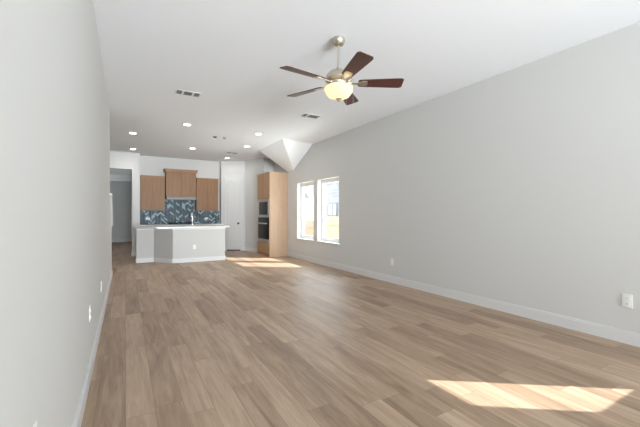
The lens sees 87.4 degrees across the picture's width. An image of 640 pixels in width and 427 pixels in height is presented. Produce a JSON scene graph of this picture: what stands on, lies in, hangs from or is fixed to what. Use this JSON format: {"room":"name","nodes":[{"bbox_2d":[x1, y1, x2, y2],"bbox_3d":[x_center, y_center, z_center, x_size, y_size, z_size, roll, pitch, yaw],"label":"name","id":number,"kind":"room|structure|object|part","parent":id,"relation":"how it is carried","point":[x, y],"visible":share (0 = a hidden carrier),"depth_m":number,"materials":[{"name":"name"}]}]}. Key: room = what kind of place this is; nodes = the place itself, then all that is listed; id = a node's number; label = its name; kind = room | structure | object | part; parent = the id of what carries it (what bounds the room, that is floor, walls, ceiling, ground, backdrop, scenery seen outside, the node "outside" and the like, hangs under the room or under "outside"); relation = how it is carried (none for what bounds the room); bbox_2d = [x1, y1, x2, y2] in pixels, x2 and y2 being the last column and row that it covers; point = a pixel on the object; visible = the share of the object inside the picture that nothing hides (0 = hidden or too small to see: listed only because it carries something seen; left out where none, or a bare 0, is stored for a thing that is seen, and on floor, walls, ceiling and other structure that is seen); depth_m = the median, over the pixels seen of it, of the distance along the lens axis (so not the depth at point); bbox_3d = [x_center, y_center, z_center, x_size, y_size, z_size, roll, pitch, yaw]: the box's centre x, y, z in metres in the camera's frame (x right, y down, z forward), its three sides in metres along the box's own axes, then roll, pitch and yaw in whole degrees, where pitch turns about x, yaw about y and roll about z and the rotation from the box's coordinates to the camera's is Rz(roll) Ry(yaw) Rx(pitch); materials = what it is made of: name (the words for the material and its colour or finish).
{"room":"living room","nodes":[
{"label":"living room","id":0,"kind":"room"},
{"bbox_2d":[0,0,111,426],"bbox_3d":[-0.445,-0.280,0.158,0.130,3.050,15.120,0,0,-30],"label":"wall","id":1,"kind":"structure","parent":0,"point":[55,112],"depth_m":1.24,"materials":[{"name":"white paint"}]},
{"bbox_2d":[89,305,90,321],"bbox_3d":[-1.775,0.765,2.589,0.010,0.115,0.070,0,0,-30],"label":"wall outlet","id":2,"kind":"object","parent":1,"relation":"attached to","point":[90,305],"visible":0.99,"depth_m":2.56,"materials":[{"name":"white plastic"}]},
{"bbox_2d":[73,270,112,426],"bbox_3d":[-0.492,1.183,0.255,0.145,0.125,14.935,0,0,-30],"label":"baseboard","id":3,"kind":"structure","parent":1,"relation":"attached to","point":[83,398],"depth_m":2.49,"materials":[{"name":"white paint"}]},
{"bbox_2d":[110,193,112,225],"bbox_3d":[-4.015,-0.065,6.312,0.175,0.610,0.950,0,0,-30],"label":"trim","id":4,"kind":"structure","parent":1,"relation":"attached to","point":[110,193],"depth_m":6.46,"materials":[{"name":"white paint"}]},
{"bbox_2d":[110,174,131,239],"bbox_3d":[-8.306,-0.125,12.216,2.900,2.740,5.730,0,0,-30],"label":"wall","id":5,"kind":"structure","parent":0,"point":[120,185],"depth_m":14.78,"materials":[{"name":"white paint"}]},
{"bbox_2d":[112,239,131,242],"bbox_3d":[-9.584,1.183,14.316,2.800,0.125,0.015,0,0,-30],"label":"baseboard","id":6,"kind":"structure","parent":5,"relation":"attached to","point":[117,240],"depth_m":14.81,"materials":[{"name":"white paint"}]},
{"bbox_2d":[110,169,131,174],"bbox_3d":[-8.263,-1.555,11.981,2.940,0.120,6.180,0,0,-30],"label":"ceiling","id":7,"kind":"structure","parent":0,"point":[112,171],"depth_m":12.07,"materials":[{"name":"white paint"}]},
{"bbox_2d":[110,151,139,251],"bbox_3d":[-6.708,-0.280,9.432,2.870,3.050,0.450,0,0,-30],"label":"wall header","id":8,"kind":"structure","parent":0,"point":[118,160],"depth_m":9.88,"materials":[{"name":"white paint"}]},
{"bbox_2d":[140,156,219,224],"bbox_3d":[-4.524,-0.280,11.029,2.650,3.050,0.120,0,0,-30],"label":"wall","id":9,"kind":"structure","parent":0,"point":[149,165],"depth_m":10.97,"materials":[{"name":"white paint"}]},
{"bbox_2d":[140,175,164,209],"bbox_3d":[-5.188,-0.642,10.371,0.678,1.055,0.352,0,0,-30],"label":"upper cabinet","id":10,"kind":"object","parent":9,"relation":"attached to","point":[152,188],"visible":0.94,"depth_m":10.24,"materials":[{"name":"brown wood"}]},
{"bbox_3d":[-5.268,-0.627,10.158,0.314,1.019,0.020,0,0,-30],"label":"door","id":11,"kind":"part","parent":10,"relation":"part of","materials":[{"name":"brown wood"}]},
{"bbox_3d":[-4.975,-0.627,10.329,0.340,1.019,0.020,0,0,-30],"label":"door","id":12,"kind":"part","parent":10,"relation":"part of","materials":[{"name":"brown wood"}]},
{"bbox_2d":[140,199,218,223],"bbox_3d":[-4.525,-0.106,10.952,2.428,0.858,0.009,0,0,-30],"label":"tile backsplash","id":13,"kind":"structure","parent":9,"relation":"attached to","point":[175,210],"depth_m":10.90,"materials":[{"name":"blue tile"}]},
{"bbox_2d":[165,196,195,199],"bbox_3d":[-4.456,-0.495,10.723,0.870,0.100,0.451,0,0,-30],"label":"range hood","id":14,"kind":"object","parent":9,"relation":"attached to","point":[166,197],"visible":0.95,"depth_m":10.50,"materials":[{"name":"silver metal"}]},
{"bbox_2d":[163,168,197,196],"bbox_3d":[-4.477,-0.978,10.758,0.986,0.865,0.397,0,0,-30],"label":"upper cabinet","id":15,"kind":"object","parent":9,"relation":"attached to","point":[178,182],"visible":0.98,"depth_m":10.60,"materials":[{"name":"brown wood"}]},
{"bbox_3d":[-4.588,-0.935,10.507,0.434,0.774,0.020,0,0,-30],"label":"door","id":16,"kind":"part","parent":15,"relation":"part of","materials":[{"name":"brown wood"}]},
{"bbox_3d":[-4.477,-1.367,10.758,0.986,0.085,0.397,0,0,-30],"label":"crown","id":17,"kind":"part","parent":15,"relation":"part of","materials":[{"name":"brown wood"}]},
{"bbox_3d":[-4.203,-0.935,10.730,0.432,0.774,0.020,0,0,-30],"label":"door","id":18,"kind":"part","parent":15,"relation":"part of","materials":[{"name":"brown wood"}]},
{"bbox_2d":[195,178,217,210],"bbox_3d":[-3.785,-0.642,11.185,0.695,1.065,0.352,0,0,-30],"label":"upper cabinet","id":19,"kind":"object","parent":9,"relation":"attached to","point":[206,188],"visible":0.94,"depth_m":11.04,"materials":[{"name":"brown wood"}]},
{"bbox_3d":[-3.865,-0.627,10.973,0.332,1.029,0.020,0,0,-30],"label":"door","id":20,"kind":"part","parent":19,"relation":"part of","materials":[{"name":"brown wood"}]},
{"bbox_3d":[-3.564,-0.627,11.147,0.339,1.029,0.020,0,0,-30],"label":"door","id":21,"kind":"part","parent":19,"relation":"part of","materials":[{"name":"brown wood"}]},
{"bbox_2d":[220,158,272,247],"bbox_3d":[-2.483,-0.280,11.266,2.058,3.050,0.426,0,0,22],"label":"wall","id":22,"kind":"structure","parent":0,"point":[249,169],"depth_m":11.31,"materials":[{"name":"white paint"}]},
{"bbox_2d":[225,175,242,250],"bbox_3d":[-2.937,-0.040,11.350,0.606,2.570,0.092,0,0,0],"label":"door","id":23,"kind":"structure","parent":22,"relation":"in","point":[233,183],"depth_m":11.38,"materials":[{"name":"white paint"}]},
{"bbox_3d":[-2.937,-0.021,11.389,0.458,2.461,0.014,0,0,0],"label":"panel","id":24,"kind":"part","parent":23,"relation":"part of","materials":[{"name":"white paint"}]},
{"bbox_2d":[242,247,257,251],"bbox_3d":[-2.524,1.183,11.211,1.701,0.125,0.321,0,0,22],"label":"baseboard","id":25,"kind":"structure","parent":22,"relation":"attached to","point":[243,248],"depth_m":11.21,"materials":[{"name":"white paint"}]},
{"bbox_2d":[81,242,639,426],"bbox_3d":[-1.846,1.305,4.941,6.970,0.120,24.800,0,0,-30],"label":"floor","id":26,"kind":"structure","parent":0,"point":[246,338],"depth_m":2.91,"materials":[{"name":"brown wood"}]},
{"bbox_2d":[135,227,225,262],"bbox_3d":[-3.743,0.802,9.011,2.125,0.885,1.055,0,0,-30],"label":"kitchen island","id":27,"kind":"object","parent":26,"relation":"on","point":[170,245],"visible":0.91,"depth_m":8.65,"materials":[{"name":"grey paint"}]},
{"bbox_3d":[-3.743,1.190,9.011,2.125,0.110,1.055,0,0,-30],"label":"trim","id":28,"kind":"part","parent":27,"relation":"part of","materials":[{"name":"white paint"}]},
{"bbox_2d":[134,225,228,228],"bbox_3d":[-3.728,0.343,9.029,2.240,0.035,1.240,0,0,-30],"label":"island countertop","id":29,"kind":"structure","parent":27,"relation":"on","point":[171,226],"depth_m":8.71,"materials":[{"name":"white stone"}]},
{"bbox_2d":[257,172,287,256],"bbox_3d":[-1.472,0.011,10.252,0.588,2.468,1.050,0,0,-30],"label":"tall cabinet","id":30,"kind":"object","parent":26,"relation":"on","point":[273,186],"visible":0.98,"depth_m":9.85,"materials":[{"name":"brown wood"}]},
{"bbox_3d":[-1.836,-0.829,10.353,0.020,0.727,0.504,0,0,-30],"label":"door","id":31,"kind":"part","parent":30,"relation":"part of","materials":[{"name":"brown wood"}]},
{"bbox_2d":[257,218,268,242],"bbox_3d":[-1.522,0.479,10.240,0.550,0.732,0.840,0,0,-30],"label":"oven","id":32,"kind":"object","parent":30,"relation":"in","point":[263,223],"visible":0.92,"depth_m":10.08,"materials":[{"name":"grey"}]},
{"bbox_3d":[-1.712,0.487,10.130,0.028,0.515,0.840,0,0,-30],"label":"oven door","id":33,"kind":"part","parent":32,"relation":"part of","materials":[{"name":"black glass"}]},
{"bbox_3d":[-1.711,0.797,10.130,0.026,0.095,0.840,0,0,-30],"label":"trim","id":34,"kind":"part","parent":32,"relation":"part of","materials":[{"name":"silver metal"}]},
{"bbox_3d":[-1.708,0.169,10.132,0.020,0.112,0.840,0,0,-30],"label":"control panel","id":35,"kind":"part","parent":32,"relation":"part of","materials":[{"name":"black glass"}]},
{"bbox_3d":[-1.708,1.012,10.132,0.020,0.285,1.014,0,0,-30],"label":"drawer","id":36,"kind":"part","parent":30,"relation":"part of","materials":[{"name":"brown wood"}]},
{"bbox_2d":[258,199,268,216],"bbox_3d":[-1.538,-0.172,10.231,0.425,0.535,0.840,0,0,-30],"label":"microwave","id":37,"kind":"object","parent":30,"relation":"in","point":[263,205],"visible":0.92,"depth_m":10.10,"materials":[{"name":"grey metal"}]},
{"bbox_3d":[-1.736,-0.170,10.180,0.020,0.390,0.630,0,0,-30],"label":"door glass","id":38,"kind":"part","parent":37,"relation":"part of","materials":[{"name":"black glass"}]},
{"bbox_3d":[-1.580,-0.829,9.912,0.020,0.727,0.504,0,0,-30],"label":"door","id":39,"kind":"part","parent":30,"relation":"part of","materials":[{"name":"brown wood"}]},
{"bbox_3d":[-1.473,-1.209,10.251,0.587,0.028,1.050,0,0,-30],"label":"crown","id":40,"kind":"part","parent":30,"relation":"part of","materials":[{"name":"brown wood"}]},
{"bbox_3d":[-1.213,0.025,9.823,0.567,2.440,0.012,0,0,-30],"label":"panel","id":41,"kind":"part","parent":30,"relation":"part of","materials":[{"name":"brown wood"}]},
{"bbox_3d":[-4.375,0.803,10.697,2.430,0.885,0.595,0,0,-30],"label":"base cabinet","id":42,"kind":"object","parent":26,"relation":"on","visible":0},
{"bbox_2d":[140,223,223,225],"bbox_3d":[-4.369,0.343,10.683,2.428,0.035,0.625,0,0,-30],"label":"countertop","id":43,"kind":"structure","parent":42,"relation":"on","point":[213,223],"depth_m":10.37,"materials":[{"name":"white stone"}]},
{"bbox_2d":[169,222,194,224],"bbox_3d":[-4.416,0.299,10.653,0.760,0.052,0.500,0,0,-30],"label":"cooktop","id":44,"kind":"object","parent":43,"relation":"in","point":[176,223],"visible":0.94,"depth_m":10.76,"materials":[{"name":"black glass"}]},
{"bbox_2d":[93,0,639,171],"bbox_3d":[-0.440,-1.603,2.520,6.970,0.705,19.200,0,0,-30],"label":"ceiling","id":45,"kind":"structure","parent":0,"point":[232,53],"depth_m":3.84,"materials":[{"name":"white paint"}]},
{"bbox_2d":[174,89,201,97],"bbox_3d":[-1.976,-1.803,5.016,0.360,0.004,0.210,0,0,-30],"label":"ceiling vent","id":46,"kind":"object","parent":45,"relation":"in","point":[177,91],"visible":1,"depth_m":5.01,"materials":[{"name":"white metal"}]},
{"bbox_2d":[300,113,320,118],"bbox_3d":[-0.175,-1.803,6.177,0.360,0.004,0.210,0,0,-30],"label":"ceiling vent","id":47,"kind":"object","parent":45,"relation":"in","point":[304,114],"visible":1,"depth_m":6.19,"materials":[{"name":"white metal"}]},
{"bbox_2d":[280,35,403,111],"bbox_3d":[0.173,-1.403,3.419,1.258,0.803,1.281,0,0,-30],"label":"ceiling fan","id":48,"kind":"object","parent":45,"relation":"hanging from","point":[339,86],"visible":1,"depth_m":3.36,"materials":[{"name":"brown wood"}]},
{"bbox_3d":[-0.155,-1.345,3.196,0.457,0.006,0.156,0,13,-36],"label":"blade","id":49,"kind":"part","parent":48,"relation":"part of","materials":[{"name":"brown wood"}]},
{"bbox_3d":[-0.153,-1.345,3.700,0.457,0.006,0.156,0,13,36],"label":"blade","id":50,"kind":"part","parent":48,"relation":"part of","materials":[{"name":"brown wood"}]},
{"bbox_3d":[0.193,-1.242,3.447,0.294,0.118,0.294,0,0,-30],"label":"lamp shade","id":51,"kind":"part","parent":48,"relation":"part of","materials":[{"name":"white glass"}]},
{"bbox_3d":[0.326,-1.345,3.854,0.156,0.006,0.457,-14,-4,18],"label":"blade","id":52,"kind":"part","parent":48,"relation":"part of","materials":[{"name":"brown wood"}]},
{"bbox_3d":[0.324,-1.345,3.039,0.156,0.006,0.457,14,-4,-17],"label":"blade","id":53,"kind":"part","parent":48,"relation":"part of","materials":[{"name":"brown wood"}]},
{"bbox_3d":[0.621,-1.345,3.445,0.457,0.006,0.156,0,-13,0],"label":"blade","id":54,"kind":"part","parent":48,"relation":"part of","materials":[{"name":"brown wood"}]},
{"bbox_2d":[273,22,639,332],"bbox_3d":[2.488,-0.280,4.220,0.200,3.050,19.200,0,0,-30],"label":"wall","id":55,"kind":"structure","parent":0,"point":[520,186],"depth_m":4.16,"materials":[{"name":"white paint"}]},
{"bbox_2d":[296,182,313,240],"bbox_3d":[-0.340,-0.080,9.030,0.200,1.550,1.011,0,0,-30],"label":"window","id":56,"kind":"structure","parent":55,"relation":"in","point":[303,237],"depth_m":9.40,"materials":[{"name":"white plastic"}]},
{"bbox_3d":[-0.275,-0.091,9.067,0.040,1.418,0.831,0,0,-30],"label":"sash","id":57,"kind":"part","parent":56,"relation":"part of","materials":[{"name":"glass"}]},
{"bbox_2d":[316,177,339,244],"bbox_3d":[0.243,-0.080,8.026,0.200,1.550,1.039,0,0,-30],"label":"window","id":58,"kind":"structure","parent":55,"relation":"in","point":[324,239],"depth_m":8.40,"materials":[{"name":"white plastic"}]},
{"bbox_3d":[0.217,0.683,8.011,0.140,0.023,1.039,0,0,-30],"label":"sill","id":59,"kind":"part","parent":58,"relation":"part of","materials":[{"name":"white paint"}]},
{"bbox_3d":[0.308,-0.091,8.063,0.040,1.418,0.859,0,0,-30],"label":"sash","id":60,"kind":"part","parent":58,"relation":"part of","materials":[{"name":"white plastic"}]},
{"bbox_2d":[287,252,639,346],"bbox_3d":[3.072,1.183,2.998,0.015,0.125,16.100,0,0,-30],"label":"baseboard","id":61,"kind":"structure","parent":55,"relation":"attached to","point":[620,335],"depth_m":4.22,"materials":[{"name":"white paint"}]},
{"bbox_2d":[622,293,632,308],"bbox_3d":[2.949,0.835,3.216,0.010,0.129,0.078,0,0,-30],"label":"wall outlet","id":62,"kind":"object","parent":55,"relation":"attached to","point":[627,300],"visible":1,"depth_m":3.21,"materials":[{"name":"white plastic"}]},
{"label":"outside","id":63,"kind":"structure","parent":0,"visible":0},
{"bbox_3d":[17.792,1.570,33.456,55.630,0.150,80.000,0,0,-30],"label":"ground","id":64,"kind":"structure","parent":63,"visible":0},
{"bbox_2d":[304,185,313,219],"bbox_3d":[0.774,-1.055,33.520,8.000,5.200,7.000,0,0,-30],"label":"house","id":65,"kind":"structure","parent":64,"relation":"on","point":[308,190],"depth_m":29.47,"materials":[{"name":"white paint"}]},
{"bbox_2d":[304,220,313,235],"bbox_3d":[-1.218,0.865,15.123,0.060,1.260,4.780,0,0,-30],"label":"wooden fence","id":66,"kind":"object","parent":64,"relation":"on","point":[308,224],"visible":0.07,"depth_m":13.79,"materials":[{"name":"brown wood"}]},
{"bbox_2d":[325,181,338,216],"bbox_3d":[4.327,-0.605,16.446,6.700,4.300,9.100,0,0,-30],"label":"house","id":67,"kind":"structure","parent":64,"relation":"on","point":[331,189],"depth_m":16.84,"materials":[{"name":"stone"}]},
{"bbox_2d":[325,216,338,238],"bbox_3d":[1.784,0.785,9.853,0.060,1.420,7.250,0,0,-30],"label":"wooden fence","id":68,"kind":"object","parent":64,"relation":"on","point":[331,222],"visible":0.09,"depth_m":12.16,"materials":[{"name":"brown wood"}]},
{"bbox_3d":[1.775,0.340,9.848,0.040,0.090,7.250,0,0,-30],"label":"rail","id":69,"kind":"part","parent":68,"relation":"part of","materials":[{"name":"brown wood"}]}
]}

